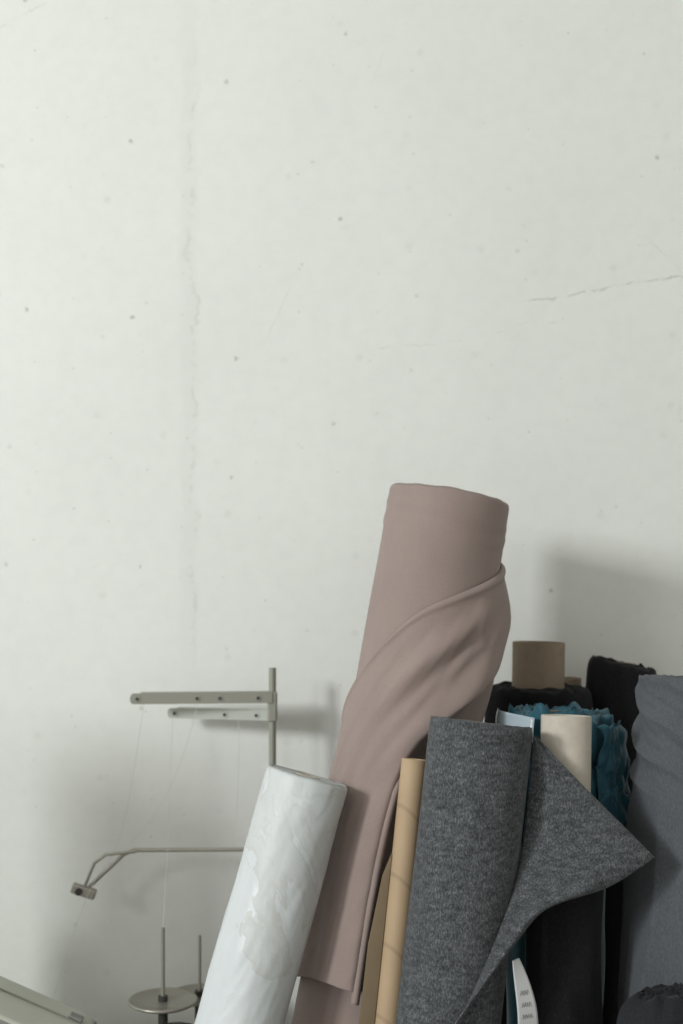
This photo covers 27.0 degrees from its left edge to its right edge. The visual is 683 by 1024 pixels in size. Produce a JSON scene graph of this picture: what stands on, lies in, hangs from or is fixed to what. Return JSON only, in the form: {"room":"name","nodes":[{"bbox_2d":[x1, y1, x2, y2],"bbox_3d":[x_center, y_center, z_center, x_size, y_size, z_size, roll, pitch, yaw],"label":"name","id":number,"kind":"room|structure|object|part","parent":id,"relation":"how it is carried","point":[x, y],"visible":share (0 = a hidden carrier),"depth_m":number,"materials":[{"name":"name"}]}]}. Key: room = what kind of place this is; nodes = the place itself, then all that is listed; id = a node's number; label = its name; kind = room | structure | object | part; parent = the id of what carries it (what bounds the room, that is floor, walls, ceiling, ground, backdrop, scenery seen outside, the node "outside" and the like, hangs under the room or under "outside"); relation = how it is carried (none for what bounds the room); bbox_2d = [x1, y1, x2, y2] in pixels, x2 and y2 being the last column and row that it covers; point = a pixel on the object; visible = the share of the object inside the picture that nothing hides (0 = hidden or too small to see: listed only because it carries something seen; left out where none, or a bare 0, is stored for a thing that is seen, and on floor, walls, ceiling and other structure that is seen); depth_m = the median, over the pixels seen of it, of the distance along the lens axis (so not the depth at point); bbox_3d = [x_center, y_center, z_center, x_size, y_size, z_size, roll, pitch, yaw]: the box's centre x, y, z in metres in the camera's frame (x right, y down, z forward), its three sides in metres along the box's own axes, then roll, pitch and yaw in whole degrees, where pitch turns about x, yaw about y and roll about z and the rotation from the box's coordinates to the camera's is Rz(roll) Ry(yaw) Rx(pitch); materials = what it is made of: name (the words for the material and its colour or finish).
{"room":"sewing workshop","nodes":[
{"label":"sewing workshop","id":0,"kind":"room"},
{"bbox_2d":[0,0,682,1023],"bbox_3d":[-1.000,-0.400,2.550,6.000,4.000,0.100,0,0,0],"label":"wall","id":1,"kind":"structure","parent":0,"point":[269,268],"depth_m":2.50,"materials":[{"name":"paint"}]},
{"bbox_3d":[-1.000,1.650,0.050,6.200,0.100,5.100,0,0,0],"label":"floor","id":2,"kind":"structure","parent":0,"visible":0},
{"bbox_2d":[194,764,346,1023],"bbox_3d":[-0.220,0.978,1.935,0.494,1.243,0.122,0,0,-26],"label":"roll","id":3,"kind":"object","parent":2,"relation":"on","point":[261,942],"visible":1,"depth_m":1.95,"materials":[{"name":"white fabric"}]},
{"bbox_2d":[359,758,424,1023],"bbox_3d":[0.030,0.972,1.921,0.049,1.257,0.240,0,0,43],"label":"cardboard tube","id":4,"kind":"object","parent":2,"relation":"on","point":[381,985],"visible":0.88,"depth_m":1.96,"materials":[{"name":"beige cardboard"}]},
{"bbox_2d":[292,483,510,1023],"bbox_3d":[0.019,0.777,2.084,0.555,1.644,0.234,0,0,-31],"label":"roll","id":5,"kind":"object","parent":2,"relation":"on","point":[438,624],"visible":0.57,"depth_m":2.07,"materials":[{"name":"pink fabric"}]},
{"bbox_2d":[396,716,654,1023],"bbox_3d":[0.156,0.937,1.883,0.472,1.324,0.227,0,0,-28],"label":"roll","id":6,"kind":"object","parent":2,"relation":"on","point":[469,903],"visible":1,"depth_m":1.87,"materials":[{"name":"grey fabric"}]},
{"bbox_2d":[512,958,537,1023],"bbox_3d":[0.237,0.637,1.843,0.035,0.115,0.019,0,0,-25],"label":"paper tag","id":7,"kind":"object","parent":6,"relation":"attached to","point":[526,1004],"visible":1,"depth_m":1.84,"materials":[{"name":"grey paper"}]},
{"bbox_2d":[484,641,592,1023],"bbox_3d":[0.308,0.905,2.289,0.177,1.390,0.231,0,0,25],"label":"roll","id":8,"kind":"object","parent":2,"relation":"on","point":[538,667],"visible":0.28,"depth_m":2.28,"materials":[{"name":"fabric"}]},
{"bbox_2d":[496,701,630,1023],"bbox_3d":[0.315,0.939,2.103,0.233,1.322,0.183,0,0,-44],"label":"roll","id":9,"kind":"object","parent":2,"relation":"on","point":[610,761],"visible":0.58,"depth_m":2.08,"materials":[{"name":"teal fabric"}]},
{"bbox_2d":[525,714,603,1023],"bbox_3d":[0.293,0.940,1.911,0.111,1.320,0.228,0,0,17],"label":"roll","id":10,"kind":"object","parent":2,"relation":"on","point":[563,942],"visible":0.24,"depth_m":1.91,"materials":[{"name":"black fabric"}]},
{"bbox_2d":[565,677,580,685],"bbox_3d":[0.385,0.942,2.432,0.040,1.315,0.069,0,0,27],"label":"cardboard tube","id":11,"kind":"object","parent":2,"relation":"on","point":[569,680],"visible":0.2,"depth_m":2.43,"materials":[{"name":"brown cardboard"}]},
{"bbox_2d":[586,655,656,1023],"bbox_3d":[0.431,0.918,2.344,0.190,1.364,0.120,0,0,-32],"label":"roll","id":12,"kind":"object","parent":2,"relation":"on","point":[611,683],"visible":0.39,"depth_m":2.31,"materials":[{"name":"fabric"}]},
{"bbox_2d":[616,982,682,1023],"bbox_3d":[0.399,1.100,1.756,0.117,1.000,0.206,0,0,9],"label":"roll","id":13,"kind":"object","parent":2,"relation":"on","point":[657,1004],"visible":1,"depth_m":1.78,"materials":[{"name":"fabric"}]},
{"bbox_2d":[618,674,682,1013],"bbox_3d":[0.482,0.914,1.950,0.234,1.379,0.376,0,0,20],"label":"roll","id":14,"kind":"object","parent":2,"relation":"on","point":[651,945],"visible":0.89,"depth_m":1.96,"materials":[{"name":"fabric"}]},
{"bbox_3d":[-0.802,1.258,2.265,1.380,0.685,0.430,0,0,0],"label":"table","id":15,"kind":"object","parent":2,"relation":"on","visible":0},
{"bbox_2d":[0,976,96,1023],"bbox_3d":[-0.590,0.742,2.140,0.420,0.344,0.143,0,0,0],"label":"sewing machine","id":16,"kind":"object","parent":15,"relation":"on","point":[19,1004],"visible":1,"depth_m":2.15,"materials":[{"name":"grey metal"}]},
{"bbox_2d":[53,667,276,1023],"bbox_3d":[-0.291,0.589,2.337,0.342,0.652,0.230,0,0,9],"label":"stand","id":17,"kind":"object","parent":15,"relation":"on","point":[162,1001],"visible":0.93,"depth_m":2.38,"materials":[{"name":"grey paint"}]},
{"bbox_3d":[-0.290,0.794,2.310,0.112,0.007,0.112,0,0,0],"label":"spool plate","id":18,"kind":"part","parent":17,"relation":"part of","materials":[{"name":"silver metal"}]},
{"bbox_3d":[-0.273,0.601,2.398,0.314,0.071,0.008,0,0,-1],"label":"guide rod","id":19,"kind":"part","parent":17,"relation":"part of","materials":[{"name":"silver metal"}]},
{"bbox_3d":[-0.237,0.807,2.375,0.100,0.007,0.100,0,0,0],"label":"spool plate","id":20,"kind":"part","parent":17,"relation":"part of","materials":[{"name":"silver metal"}]},
{"bbox_3d":[-0.235,0.311,2.387,0.237,0.019,0.019,0,0,-4],"label":"arm","id":21,"kind":"part","parent":17,"relation":"part of","materials":[{"name":"grey paint"}]},
{"bbox_3d":[-0.207,0.344,2.430,0.184,0.018,0.019,0,0,10],"label":"arm","id":22,"kind":"part","parent":17,"relation":"part of","materials":[{"name":"grey paint"}]}
]}

